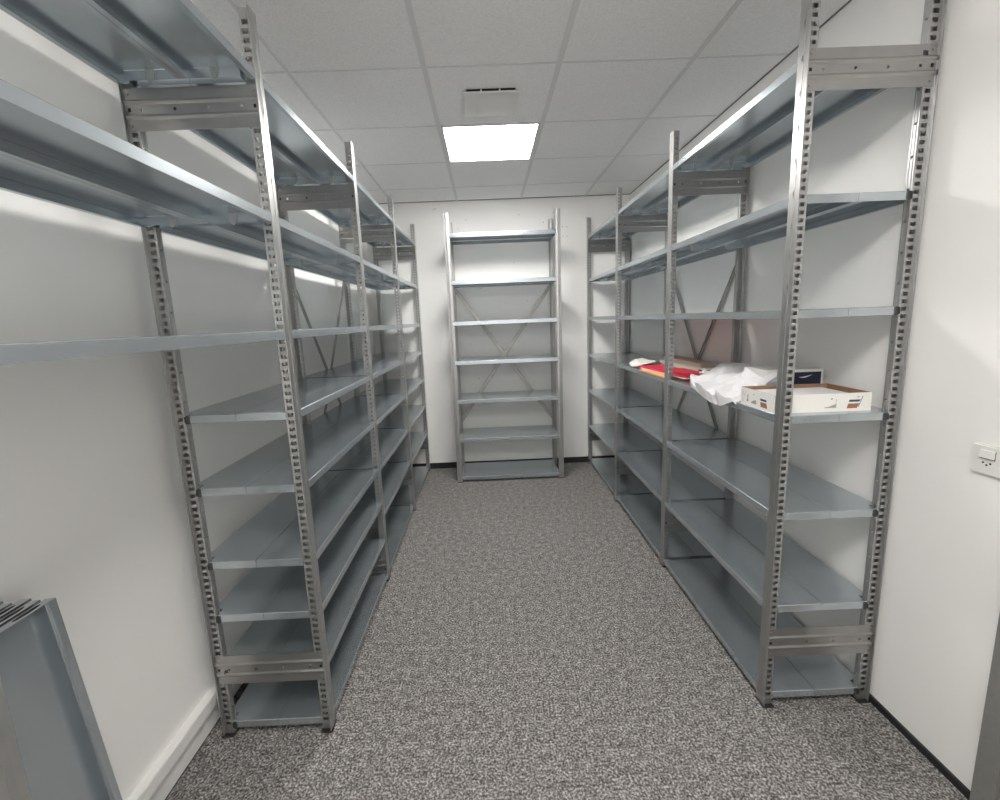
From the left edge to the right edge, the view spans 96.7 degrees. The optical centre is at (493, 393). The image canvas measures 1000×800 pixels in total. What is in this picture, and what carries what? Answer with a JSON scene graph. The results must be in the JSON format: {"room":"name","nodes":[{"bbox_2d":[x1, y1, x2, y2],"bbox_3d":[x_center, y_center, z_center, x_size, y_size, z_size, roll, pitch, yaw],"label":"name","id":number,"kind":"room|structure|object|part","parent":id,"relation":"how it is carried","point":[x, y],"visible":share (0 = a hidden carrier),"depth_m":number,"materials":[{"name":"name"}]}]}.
{"room":"storage room","nodes":[
{"label":"storage room","id":0,"kind":"room"},
{"bbox_2d":[0,9,377,799],"bbox_3d":[-1.215,-0.045,1.435,0.100,2.803,6.282,-2,9,0],"label":"wall","id":1,"kind":"structure","parent":0,"point":[94,516],"depth_m":1.38,"materials":[{"name":"white paint"}]},
{"bbox_2d":[127,683,242,799],"bbox_3d":[-1.097,1.253,1.646,0.031,0.142,6.270,-2,9,0],"label":"trim","id":2,"kind":"structure","parent":1,"relation":"attached to","point":[168,768],"depth_m":1.55,"materials":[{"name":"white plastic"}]},
{"bbox_2d":[366,194,629,463],"bbox_3d":[0.088,-0.625,4.594,2.806,2.803,0.100,-2,9,0],"label":"wall","id":3,"kind":"structure","parent":0,"point":[531,259],"depth_m":4.52,"materials":[{"name":"white paint"}]},
{"bbox_2d":[412,455,614,468],"bbox_3d":[0.144,0.736,4.765,2.606,0.060,0.010,-2,9,0],"label":"baseboard","id":4,"kind":"structure","parent":3,"relation":"attached to","point":[584,458],"depth_m":4.76,"materials":[{"name":"black plastic"}]},
{"bbox_2d":[191,0,848,202],"bbox_3d":[0.082,-1.434,1.224,2.606,0.100,6.282,-2,9,0],"label":"ceiling","id":5,"kind":"structure","parent":0,"point":[304,35],"depth_m":2.13,"materials":[{"name":"tile"}]},
{"bbox_2d":[228,0,742,201],"bbox_3d":[0.007,-1.380,1.232,1.894,0.003,6.282,-2,9,0],"label":"trim","id":6,"kind":"structure","parent":5,"relation":"attached to","point":[408,4],"depth_m":2.18,"materials":[{"name":"white"}]},
{"bbox_2d":[441,123,539,161],"bbox_3d":[-0.022,-1.688,2.970,0.593,0.044,0.601,-2,9,0],"label":"ceiling light","id":7,"kind":"object","parent":5,"relation":"attached to","point":[494,142],"visible":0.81,"depth_m":2.93,"materials":[{"name":"white plastic"}]},
{"bbox_2d":[463,88,518,116],"bbox_3d":[-0.015,-1.564,2.396,0.284,0.021,0.284,-2,9,0],"label":"ceiling vent","id":8,"kind":"object","parent":5,"relation":"in","point":[494,101],"visible":1,"depth_m":2.36,"materials":[{"name":"white metal"}]},
{"bbox_2d":[262,53,787,190],"bbox_3d":[0.086,-1.366,1.124,2.576,0.002,5.639,-2,9,0],"label":"trim","id":9,"kind":"structure","parent":5,"relation":"attached to","point":[779,54],"depth_m":2.06,"materials":[{"name":"white"}]},
{"bbox_2d":[166,462,967,799],"bbox_3d":[0.195,1.338,1.686,2.806,0.120,6.482,-2,9,0],"label":"floor","id":10,"kind":"structure","parent":0,"point":[525,639],"depth_m":1.80,"materials":[{"name":"grey carpet"}]},
{"bbox_2d":[0,603,11,610],"bbox_3d":[-1.033,0.956,0.977,0.120,0.953,0.213,-2,9,0],"label":"panel","id":11,"kind":"object","parent":10,"relation":"on","point":[2,606],"visible":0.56,"depth_m":1.00,"materials":[{"name":"metal"}]},
{"bbox_2d":[0,598,31,618],"bbox_3d":[-1.005,0.953,0.991,0.120,0.953,0.213,-2,9,0],"label":"panel","id":12,"kind":"object","parent":10,"relation":"on","point":[14,606],"visible":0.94,"depth_m":0.99,"materials":[{"name":"metal"}]},
{"bbox_2d":[0,600,40,626],"bbox_3d":[-0.976,0.953,0.983,0.120,0.953,0.213,-2,9,0],"label":"panel","id":13,"kind":"object","parent":10,"relation":"on","point":[26,606],"visible":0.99,"depth_m":0.98,"materials":[{"name":"metal"}]},
{"bbox_2d":[0,597,121,799],"bbox_3d":[-0.947,0.951,0.989,0.120,0.953,0.213,-2,9,0],"label":"panel","id":14,"kind":"object","parent":10,"relation":"on","point":[64,756],"visible":1,"depth_m":1.00,"materials":[{"name":"metal"}]},
{"bbox_2d":[0,0,430,799],"bbox_3d":[-0.899,-0.081,2.529,0.426,2.489,4.086,-2,9,0],"label":"shelving","id":15,"kind":"object","parent":10,"relation":"on","point":[321,555],"visible":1,"depth_m":1.65,"materials":[{"name":"metal"}]},
{"bbox_3d":[-1.020,-0.869,0.845,0.206,0.028,0.994,-2,9,0],"label":"shelf panel","id":16,"kind":"part","parent":15,"relation":"part of","materials":[{"name":"metal"}]},
{"bbox_3d":[-1.004,-0.463,0.913,0.206,0.028,0.994,-2,9,0],"label":"shelf panel","id":17,"kind":"part","parent":15,"relation":"part of","materials":[{"name":"metal"}]},
{"bbox_3d":[-0.989,-0.101,0.973,0.206,0.028,0.994,-2,9,0],"label":"shelf panel","id":18,"kind":"part","parent":15,"relation":"part of","materials":[{"name":"metal"}]},
{"bbox_3d":[-0.796,-0.472,0.914,0.206,0.028,0.994,-2,9,0],"label":"shelf panel","id":19,"kind":"part","parent":15,"relation":"part of","materials":[{"name":"metal"}]},
{"bbox_3d":[-0.782,-0.109,0.975,0.206,0.028,0.994,-2,9,0],"label":"shelf panel","id":20,"kind":"part","parent":15,"relation":"part of","materials":[{"name":"metal"}]},
{"bbox_3d":[-0.813,-0.877,0.847,0.206,0.028,0.994,-2,9,0],"label":"shelf panel","id":21,"kind":"part","parent":15,"relation":"part of","materials":[{"name":"metal"}]},
{"bbox_3d":[-1.036,-1.034,1.839,0.206,0.028,0.994,-2,9,0],"label":"shelf panel","id":22,"kind":"part","parent":15,"relation":"part of","materials":[{"name":"metal"}]},
{"bbox_3d":[-1.019,-0.628,1.907,0.206,0.028,0.994,-2,9,0],"label":"shelf panel","id":23,"kind":"part","parent":15,"relation":"part of","materials":[{"name":"metal"}]},
{"bbox_3d":[-1.004,-0.266,1.967,0.206,0.028,0.994,-2,9,0],"label":"shelf panel","id":24,"kind":"part","parent":15,"relation":"part of","materials":[{"name":"metal"}]},
{"bbox_3d":[-0.963,0.748,2.136,0.206,0.028,0.994,-2,9,0],"label":"shelf panel","id":25,"kind":"part","parent":15,"relation":"part of","materials":[{"name":"metal"}]},
{"bbox_3d":[-0.993,0.004,2.012,0.206,0.028,0.994,-2,9,0],"label":"shelf panel","id":26,"kind":"part","parent":15,"relation":"part of","materials":[{"name":"metal"}]},
{"bbox_3d":[-0.954,0.970,2.173,0.206,0.028,0.994,-2,9,0],"label":"shelf panel","id":27,"kind":"part","parent":15,"relation":"part of","materials":[{"name":"metal"}]},
{"bbox_3d":[-0.945,1.194,2.211,0.206,0.028,0.994,-2,9,0],"label":"shelf panel","id":28,"kind":"part","parent":15,"relation":"part of","materials":[{"name":"metal"}]},
{"bbox_3d":[-0.983,0.264,2.055,0.206,0.028,0.994,-2,9,0],"label":"shelf panel","id":29,"kind":"part","parent":15,"relation":"part of","materials":[{"name":"metal"}]},
{"bbox_3d":[-0.828,-1.042,1.841,0.206,0.028,0.994,-2,9,0],"label":"shelf panel","id":30,"kind":"part","parent":15,"relation":"part of","materials":[{"name":"metal"}]},
{"bbox_3d":[-0.972,0.539,2.102,0.206,0.028,0.994,-2,9,0],"label":"shelf panel","id":31,"kind":"part","parent":15,"relation":"part of","materials":[{"name":"metal"}]},
{"bbox_3d":[-0.812,-0.637,1.909,0.206,0.028,0.994,-2,9,0],"label":"shelf panel","id":32,"kind":"part","parent":15,"relation":"part of","materials":[{"name":"metal"}]},
{"bbox_3d":[-0.797,-0.275,1.969,0.206,0.028,0.994,-2,9,0],"label":"shelf panel","id":33,"kind":"part","parent":15,"relation":"part of","materials":[{"name":"metal"}]},
{"bbox_3d":[-0.786,-0.004,2.014,0.206,0.028,0.994,-2,9,0],"label":"shelf panel","id":34,"kind":"part","parent":15,"relation":"part of","materials":[{"name":"metal"}]},
{"bbox_3d":[-0.775,0.255,2.057,0.206,0.028,0.994,-2,9,0],"label":"shelf panel","id":35,"kind":"part","parent":15,"relation":"part of","materials":[{"name":"metal"}]},
{"bbox_3d":[-0.764,0.531,2.103,0.206,0.028,0.994,-2,9,0],"label":"shelf panel","id":36,"kind":"part","parent":15,"relation":"part of","materials":[{"name":"metal"}]},
{"bbox_3d":[-0.756,0.740,2.138,0.206,0.028,0.994,-2,9,0],"label":"shelf panel","id":37,"kind":"part","parent":15,"relation":"part of","materials":[{"name":"metal"}]},
{"bbox_3d":[-1.051,-1.199,2.834,0.206,0.028,0.994,-2,9,0],"label":"shelf panel","id":38,"kind":"part","parent":15,"relation":"part of","materials":[{"name":"metal"}]},
{"bbox_3d":[-1.035,-0.793,2.901,0.206,0.028,0.994,-2,9,0],"label":"shelf panel","id":39,"kind":"part","parent":15,"relation":"part of","materials":[{"name":"metal"}]},
{"bbox_3d":[-0.747,0.962,2.175,0.206,0.028,0.994,-2,9,0],"label":"shelf panel","id":40,"kind":"part","parent":15,"relation":"part of","materials":[{"name":"metal"}]},
{"bbox_3d":[-0.738,1.185,2.212,0.206,0.028,0.994,-2,9,0],"label":"shelf panel","id":41,"kind":"part","parent":15,"relation":"part of","materials":[{"name":"metal"}]},
{"bbox_3d":[-1.009,-0.161,3.007,0.206,0.028,0.994,-2,9,0],"label":"shelf panel","id":42,"kind":"part","parent":15,"relation":"part of","materials":[{"name":"metal"}]},
{"bbox_3d":[-0.998,0.108,3.051,0.206,0.028,0.994,-2,9,0],"label":"shelf panel","id":43,"kind":"part","parent":15,"relation":"part of","materials":[{"name":"metal"}]},
{"bbox_3d":[-0.844,-1.207,2.835,0.206,0.028,0.994,-2,9,0],"label":"shelf panel","id":44,"kind":"part","parent":15,"relation":"part of","materials":[{"name":"metal"}]},
{"bbox_3d":[-0.987,0.379,3.097,0.206,0.028,0.994,-2,9,0],"label":"shelf panel","id":45,"kind":"part","parent":15,"relation":"part of","materials":[{"name":"metal"}]},
{"bbox_3d":[-0.827,-0.802,2.903,0.206,0.028,0.994,-2,9,0],"label":"shelf panel","id":46,"kind":"part","parent":15,"relation":"part of","materials":[{"name":"metal"}]},
{"bbox_3d":[-1.067,-1.364,3.828,0.206,0.028,0.994,-2,9,0],"label":"shelf panel","id":47,"kind":"part","parent":15,"relation":"part of","materials":[{"name":"metal"}]},
{"bbox_3d":[-0.812,-0.440,2.963,0.206,0.028,0.994,-2,9,0],"label":"shelf panel","id":48,"kind":"part","parent":15,"relation":"part of","materials":[{"name":"metal"}]},
{"bbox_3d":[-0.801,-0.170,3.008,0.206,0.028,0.994,-2,9,0],"label":"shelf panel","id":49,"kind":"part","parent":15,"relation":"part of","materials":[{"name":"metal"}]},
{"bbox_3d":[-1.050,-0.959,3.895,0.206,0.028,0.994,-2,9,0],"label":"shelf panel","id":50,"kind":"part","parent":15,"relation":"part of","materials":[{"name":"metal"}]},
{"bbox_3d":[-0.960,1.029,3.205,0.206,0.028,0.994,-2,9,0],"label":"shelf panel","id":51,"kind":"part","parent":15,"relation":"part of","materials":[{"name":"metal"}]},
{"bbox_3d":[-0.790,0.100,3.053,0.206,0.028,0.994,-2,9,0],"label":"shelf panel","id":52,"kind":"part","parent":15,"relation":"part of","materials":[{"name":"metal"}]},
{"bbox_3d":[-0.779,0.371,3.098,0.206,0.028,0.994,-2,9,0],"label":"shelf panel","id":53,"kind":"part","parent":15,"relation":"part of","materials":[{"name":"metal"}]},
{"bbox_3d":[-1.024,-0.326,4.001,0.206,0.028,0.994,-2,9,0],"label":"shelf panel","id":54,"kind":"part","parent":15,"relation":"part of","materials":[{"name":"metal"}]},
{"bbox_3d":[-1.013,-0.057,4.046,0.206,0.028,0.994,-2,9,0],"label":"shelf panel","id":55,"kind":"part","parent":15,"relation":"part of","materials":[{"name":"metal"}]},
{"bbox_3d":[-0.768,0.651,3.145,0.206,0.028,0.994,-2,9,0],"label":"shelf panel","id":56,"kind":"part","parent":15,"relation":"part of","materials":[{"name":"metal"}]},
{"bbox_3d":[-1.002,0.214,4.091,0.206,0.028,0.994,-2,9,0],"label":"shelf panel","id":57,"kind":"part","parent":15,"relation":"part of","materials":[{"name":"metal"}]},
{"bbox_3d":[-0.859,-1.372,3.830,0.206,0.028,0.994,-2,9,0],"label":"shelf panel","id":58,"kind":"part","parent":15,"relation":"part of","materials":[{"name":"metal"}]},
{"bbox_3d":[-0.753,1.020,3.207,0.206,0.028,0.994,-2,9,0],"label":"shelf panel","id":59,"kind":"part","parent":15,"relation":"part of","materials":[{"name":"metal"}]},
{"bbox_3d":[-0.843,-0.967,3.897,0.206,0.028,0.994,-2,9,0],"label":"shelf panel","id":60,"kind":"part","parent":15,"relation":"part of","materials":[{"name":"metal"}]},
{"bbox_3d":[-0.828,-0.605,3.958,0.206,0.028,0.994,-2,9,0],"label":"shelf panel","id":61,"kind":"part","parent":15,"relation":"part of","materials":[{"name":"metal"}]},
{"bbox_3d":[-0.817,-0.335,4.003,0.206,0.028,0.994,-2,9,0],"label":"shelf panel","id":62,"kind":"part","parent":15,"relation":"part of","materials":[{"name":"metal"}]},
{"bbox_3d":[-0.806,-0.066,4.047,0.206,0.028,0.994,-2,9,0],"label":"shelf panel","id":63,"kind":"part","parent":15,"relation":"part of","materials":[{"name":"metal"}]},
{"bbox_3d":[-0.795,0.205,4.093,0.206,0.028,0.994,-2,9,0],"label":"shelf panel","id":64,"kind":"part","parent":15,"relation":"part of","materials":[{"name":"metal"}]},
{"bbox_3d":[-0.783,0.486,4.139,0.206,0.028,0.994,-2,9,0],"label":"shelf panel","id":65,"kind":"part","parent":15,"relation":"part of","materials":[{"name":"metal"}]},
{"bbox_3d":[-0.768,0.855,4.201,0.206,0.028,0.994,-2,9,0],"label":"shelf panel","id":66,"kind":"part","parent":15,"relation":"part of","materials":[{"name":"metal"}]},
{"bbox_2d":[443,208,563,482],"bbox_3d":[0.118,-0.422,4.328,1.039,2.489,0.426,-2,9,0],"label":"shelving unit","id":67,"kind":"object","parent":10,"relation":"on","point":[530,468],"visible":1,"depth_m":4.30,"materials":[{"name":"metal"}]},
{"bbox_3d":[0.074,-1.478,4.256,0.958,0.034,0.208,-2,9,0],"label":"shelf panel","id":68,"kind":"part","parent":67,"relation":"part of","materials":[{"name":"metal"}]},
{"bbox_3d":[0.077,-1.444,4.050,0.958,0.034,0.208,-2,9,0],"label":"shelf panel","id":69,"kind":"part","parent":67,"relation":"part of","materials":[{"name":"metal"}]},
{"bbox_3d":[0.091,-1.073,4.324,0.958,0.034,0.208,-2,9,0],"label":"shelf panel","id":70,"kind":"part","parent":67,"relation":"part of","materials":[{"name":"metal"}]},
{"bbox_3d":[0.094,-1.039,4.118,0.958,0.034,0.208,-2,9,0],"label":"shelf panel","id":71,"kind":"part","parent":67,"relation":"part of","materials":[{"name":"metal"}]},
{"bbox_3d":[0.109,-0.679,4.178,0.958,0.034,0.208,-2,9,0],"label":"shelf panel","id":72,"kind":"part","parent":67,"relation":"part of","materials":[{"name":"metal"}]},
{"bbox_3d":[0.120,-0.356,4.444,0.958,0.034,0.208,-2,9,0],"label":"shelf panel","id":73,"kind":"part","parent":67,"relation":"part of","materials":[{"name":"metal"}]},
{"bbox_3d":[0.123,-0.322,4.237,0.958,0.034,0.208,-2,9,0],"label":"shelf panel","id":74,"kind":"part","parent":67,"relation":"part of","materials":[{"name":"metal"}]},
{"bbox_3d":[0.135,0.006,4.504,0.958,0.034,0.208,-2,9,0],"label":"shelf panel","id":75,"kind":"part","parent":67,"relation":"part of","materials":[{"name":"metal"}]},
{"bbox_3d":[0.150,0.376,4.566,0.958,0.034,0.208,-2,9,0],"label":"shelf panel","id":76,"kind":"part","parent":67,"relation":"part of","materials":[{"name":"metal"}]},
{"bbox_3d":[0.138,0.040,4.298,0.958,0.034,0.208,-2,9,0],"label":"shelf panel","id":77,"kind":"part","parent":67,"relation":"part of","materials":[{"name":"metal"}]},
{"bbox_3d":[0.153,0.411,4.359,0.958,0.034,0.208,-2,9,0],"label":"shelf panel","id":78,"kind":"part","parent":67,"relation":"part of","materials":[{"name":"metal"}]},
{"bbox_3d":[0.165,0.750,4.628,0.958,0.034,0.208,-2,9,0],"label":"shelf panel","id":79,"kind":"part","parent":67,"relation":"part of","materials":[{"name":"metal"}]},
{"bbox_3d":[0.168,0.784,4.422,0.958,0.034,0.208,-2,9,0],"label":"shelf panel","id":80,"kind":"part","parent":67,"relation":"part of","materials":[{"name":"metal"}]},
{"bbox_2d":[587,0,947,707],"bbox_3d":[1.197,-0.255,3.059,0.426,2.489,3.078,-2,9,0],"label":"shelving","id":81,"kind":"object","parent":10,"relation":"on","point":[739,570],"visible":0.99,"depth_m":1.86,"materials":[{"name":"metal"}]},
{"bbox_3d":[1.065,-0.685,3.989,0.206,0.028,0.994,-2,9,0],"label":"shelf panel","id":82,"kind":"part","parent":81,"relation":"part of","materials":[{"name":"metal"}]},
{"bbox_3d":[1.080,-0.322,4.050,0.206,0.028,0.994,-2,9,0],"label":"shelf panel","id":83,"kind":"part","parent":81,"relation":"part of","materials":[{"name":"metal"}]},
{"bbox_3d":[1.124,0.772,4.232,0.206,0.028,0.994,-2,9,0],"label":"shelf panel","id":84,"kind":"part","parent":81,"relation":"part of","materials":[{"name":"metal"}]},
{"bbox_3d":[1.109,0.404,4.171,0.206,0.028,0.994,-2,9,0],"label":"shelf panel","id":85,"kind":"part","parent":81,"relation":"part of","materials":[{"name":"metal"}]},
{"bbox_3d":[1.094,0.036,4.109,0.206,0.028,0.994,-2,9,0],"label":"shelf panel","id":86,"kind":"part","parent":81,"relation":"part of","materials":[{"name":"metal"}]},
{"bbox_3d":[1.050,-1.050,3.928,0.206,0.028,0.994,-2,9,0],"label":"shelf panel","id":87,"kind":"part","parent":81,"relation":"part of","materials":[{"name":"metal"}]},
{"bbox_3d":[1.034,-1.455,3.861,0.206,0.028,0.994,-2,9,0],"label":"shelf panel","id":88,"kind":"part","parent":81,"relation":"part of","materials":[{"name":"metal"}]},
{"bbox_3d":[1.332,0.763,4.234,0.206,0.028,0.994,-2,9,0],"label":"shelf panel","id":89,"kind":"part","parent":81,"relation":"part of","materials":[{"name":"metal"}]},
{"bbox_3d":[1.317,0.395,4.172,0.206,0.028,0.994,-2,9,0],"label":"shelf panel","id":90,"kind":"part","parent":81,"relation":"part of","materials":[{"name":"metal"}]},
{"bbox_3d":[1.302,0.028,4.111,0.206,0.028,0.994,-2,9,0],"label":"shelf panel","id":91,"kind":"part","parent":81,"relation":"part of","materials":[{"name":"metal"}]},
{"bbox_3d":[1.287,-0.331,4.051,0.206,0.028,0.994,-2,9,0],"label":"shelf panel","id":92,"kind":"part","parent":81,"relation":"part of","materials":[{"name":"metal"}]},
{"bbox_3d":[1.241,-1.463,3.863,0.206,0.028,0.994,-2,9,0],"label":"shelf panel","id":93,"kind":"part","parent":81,"relation":"part of","materials":[{"name":"metal"}]},
{"bbox_3d":[1.258,-1.058,3.930,0.206,0.028,0.994,-2,9,0],"label":"shelf panel","id":94,"kind":"part","parent":81,"relation":"part of","materials":[{"name":"metal"}]},
{"bbox_2d":[629,358,663,366],"bbox_3d":[1.113,-0.237,3.309,0.220,0.045,0.432,-2,9,0],"label":"paper","id":95,"kind":"object","parent":81,"relation":"on","point":[641,361],"visible":0.98,"depth_m":3.28,"materials":[{"name":"white paper"}]},
{"bbox_3d":[1.095,-0.157,3.055,0.206,0.028,0.994,-2,9,0],"label":"shelf panel","id":96,"kind":"part","parent":81,"relation":"part of","materials":[{"name":"metal"}]},
{"bbox_3d":[1.080,-0.520,2.995,0.206,0.028,0.994,-2,9,0],"label":"shelf panel","id":97,"kind":"part","parent":81,"relation":"part of","materials":[{"name":"metal"}]},
{"bbox_3d":[1.140,0.937,3.238,0.206,0.028,0.994,-2,9,0],"label":"shelf panel","id":98,"kind":"part","parent":81,"relation":"part of","materials":[{"name":"metal"}]},
{"bbox_3d":[1.125,0.569,3.176,0.206,0.028,0.994,-2,9,0],"label":"shelf panel","id":99,"kind":"part","parent":81,"relation":"part of","materials":[{"name":"metal"}]},
{"bbox_2d":[639,369,676,377],"bbox_3d":[1.080,-0.135,2.797,0.180,0.014,0.400,-3,9,-2],"label":"envelope","id":100,"kind":"object","parent":81,"relation":"on","point":[642,370],"visible":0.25,"depth_m":2.77,"materials":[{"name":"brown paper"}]},
{"bbox_2d":[638,364,702,378],"bbox_3d":[1.108,-0.147,2.767,0.178,0.021,0.645,-3,9,-5],"label":"folder","id":101,"kind":"object","parent":100,"relation":"on","point":[683,373],"visible":0.72,"depth_m":2.70,"materials":[{"name":"red plastic"}]},
{"bbox_3d":[1.110,0.202,3.115,0.206,0.028,0.994,-2,9,0],"label":"shelf panel","id":102,"kind":"part","parent":81,"relation":"part of","materials":[{"name":"metal"}]},
{"bbox_3d":[1.066,-0.884,2.934,0.206,0.028,0.994,-2,9,0],"label":"shelf panel","id":103,"kind":"part","parent":81,"relation":"part of","materials":[{"name":"metal"}]},
{"bbox_3d":[1.049,-1.290,2.867,0.206,0.028,0.994,-2,9,0],"label":"shelf panel","id":104,"kind":"part","parent":81,"relation":"part of","materials":[{"name":"metal"}]},
{"bbox_3d":[1.347,0.928,3.239,0.206,0.028,0.994,-2,9,0],"label":"shelf panel","id":105,"kind":"part","parent":81,"relation":"part of","materials":[{"name":"metal"}]},
{"bbox_2d":[660,360,699,370],"bbox_3d":[1.252,-0.184,2.980,0.045,0.037,0.600,-2,9,0],"label":"folder","id":106,"kind":"object","parent":81,"relation":"on","point":[675,364],"visible":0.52,"depth_m":2.92,"materials":[{"name":"beige"}]},
{"bbox_3d":[1.332,0.560,3.178,0.206,0.028,0.994,-2,9,0],"label":"shelf panel","id":107,"kind":"part","parent":81,"relation":"part of","materials":[{"name":"metal"}]},
{"bbox_3d":[1.317,0.193,3.117,0.206,0.028,0.994,-2,9,0],"label":"shelf panel","id":108,"kind":"part","parent":81,"relation":"part of","materials":[{"name":"metal"}]},
{"bbox_2d":[664,356,716,367],"bbox_3d":[1.329,-0.207,3.038,0.104,0.058,0.584,-2,9,0],"label":"box","id":109,"kind":"object","parent":81,"relation":"on","point":[684,360],"visible":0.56,"depth_m":2.88,"materials":[{"name":"beige cardboard"}]},
{"bbox_3d":[1.273,-0.893,2.936,0.206,0.028,0.994,-2,9,0],"label":"shelf panel","id":110,"kind":"part","parent":81,"relation":"part of","materials":[{"name":"metal"}]},
{"bbox_3d":[1.256,-1.298,2.868,0.206,0.028,0.994,-2,9,0],"label":"shelf panel","id":111,"kind":"part","parent":81,"relation":"part of","materials":[{"name":"metal"}]},
{"bbox_2d":[698,368,712,370],"bbox_3d":[1.273,-0.129,2.634,0.084,0.040,0.084,-2,9,0],"label":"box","id":112,"kind":"object","parent":81,"relation":"on","point":[700,369],"visible":0.28,"depth_m":2.64,"materials":[{"name":"beige cardboard"}]},
{"bbox_2d":[690,362,776,405],"bbox_3d":[1.162,-0.075,2.190,0.435,0.148,0.707,-2,9,0],"label":"crumpled bag","id":113,"kind":"object","parent":81,"relation":"on","point":[721,385],"visible":0.82,"depth_m":2.00,"materials":[{"name":"white plastic"}]},
{"bbox_3d":[1.155,1.102,2.243,0.206,0.028,0.994,-2,9,0],"label":"shelf panel","id":114,"kind":"part","parent":81,"relation":"part of","materials":[{"name":"metal"}]},
{"bbox_3d":[1.140,0.734,2.182,0.206,0.028,0.994,-2,9,0],"label":"shelf panel","id":115,"kind":"part","parent":81,"relation":"part of","materials":[{"name":"metal"}]},
{"bbox_3d":[1.125,0.367,2.121,0.206,0.028,0.994,-2,9,0],"label":"shelf panel","id":116,"kind":"part","parent":81,"relation":"part of","materials":[{"name":"metal"}]},
{"bbox_3d":[1.111,0.008,2.061,0.206,0.028,0.994,-2,9,0],"label":"shelf panel","id":117,"kind":"part","parent":81,"relation":"part of","materials":[{"name":"metal"}]},
{"bbox_3d":[1.096,-0.355,2.001,0.206,0.028,0.994,-2,9,0],"label":"shelf panel","id":118,"kind":"part","parent":81,"relation":"part of","materials":[{"name":"metal"}]},
{"bbox_3d":[1.081,-0.720,1.940,0.206,0.028,0.994,-2,9,0],"label":"shelf panel","id":119,"kind":"part","parent":81,"relation":"part of","materials":[{"name":"metal"}]},
{"bbox_3d":[1.065,-1.125,1.872,0.206,0.028,0.994,-2,9,0],"label":"shelf panel","id":120,"kind":"part","parent":81,"relation":"part of","materials":[{"name":"metal"}]},
{"bbox_3d":[1.363,1.093,2.245,0.206,0.028,0.994,-2,9,0],"label":"shelf panel","id":121,"kind":"part","parent":81,"relation":"part of","materials":[{"name":"metal"}]},
{"bbox_2d":[744,365,822,384],"bbox_3d":[1.289,-0.060,1.989,0.245,0.116,0.171,-2,9,0],"label":"box","id":122,"kind":"object","parent":81,"relation":"on","point":[803,374],"visible":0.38,"depth_m":1.91,"materials":[{"name":"white cardboard"}]},
{"bbox_3d":[1.287,-0.053,1.905,0.231,0.078,0.001,-2,9,0],"label":"panel","id":123,"kind":"part","parent":122,"relation":"part of","materials":[{"name":"blue cardboard"}]},
{"bbox_3d":[1.348,0.726,2.184,0.206,0.028,0.994,-2,9,0],"label":"shelf panel","id":124,"kind":"part","parent":81,"relation":"part of","materials":[{"name":"metal"}]},
{"bbox_3d":[1.333,0.358,2.123,0.206,0.028,0.994,-2,9,0],"label":"shelf panel","id":125,"kind":"part","parent":81,"relation":"part of","materials":[{"name":"metal"}]},
{"bbox_3d":[1.272,-1.133,1.874,0.206,0.028,0.994,-2,9,0],"label":"shelf panel","id":126,"kind":"part","parent":81,"relation":"part of","materials":[{"name":"metal"}]},
{"bbox_3d":[1.303,-0.363,2.002,0.206,0.028,0.994,-2,9,0],"label":"shelf panel","id":127,"kind":"part","parent":81,"relation":"part of","materials":[{"name":"metal"}]},
{"bbox_2d":[741,383,871,413],"bbox_3d":[1.190,0.014,1.716,0.345,0.067,0.224,-2,9,1],"label":"carton","id":128,"kind":"object","parent":81,"relation":"on","point":[822,397],"visible":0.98,"depth_m":1.61,"materials":[{"name":"white cardboard"}]},
{"bbox_3d":[1.288,-0.728,1.942,0.206,0.028,0.994,-2,9,0],"label":"shelf panel","id":129,"kind":"part","parent":81,"relation":"part of","materials":[{"name":"metal"}]},
{"bbox_3d":[1.318,-0.001,2.063,0.206,0.028,0.994,-2,9,0],"label":"shelf panel","id":130,"kind":"part","parent":81,"relation":"part of","materials":[{"name":"metal"}]},
{"bbox_2d":[628,0,999,790],"bbox_3d":[1.488,-0.159,1.458,0.100,2.803,6.282,-2,9,0],"label":"wall","id":131,"kind":"structure","parent":0,"point":[939,606],"depth_m":1.57,"materials":[{"name":"white paint"}]},
{"bbox_2d":[379,0,851,203],"bbox_3d":[0.084,-1.382,1.233,2.606,0.006,6.282,-2,9,0],"label":"trim","id":132,"kind":"structure","parent":131,"relation":"attached to","point":[849,1],"depth_m":2.91,"materials":[{"name":"grey"}]},
{"bbox_2d":[869,693,970,799],"bbox_3d":[1.489,1.212,1.685,0.010,0.026,6.282,-2,9,0],"label":"baseboard","id":133,"kind":"structure","parent":131,"relation":"attached to","point":[948,774],"depth_m":1.55,"materials":[{"name":"black"}]},
{"bbox_2d":[969,613,999,799],"bbox_3d":[1.434,0.317,0.733,0.060,2.108,0.975,-2,9,0],"label":"door","id":134,"kind":"structure","parent":131,"relation":"in","point":[986,775],"depth_m":1.32,"materials":[{"name":"grey paint"}]},
{"bbox_2d":[970,442,999,478],"bbox_3d":[1.445,0.194,1.299,0.019,0.089,0.089,-2,9,0],"label":"light switch","id":135,"kind":"object","parent":131,"relation":"attached to","point":[985,460],"visible":1,"depth_m":1.30,"materials":[{"name":"white plastic"}]}
]}

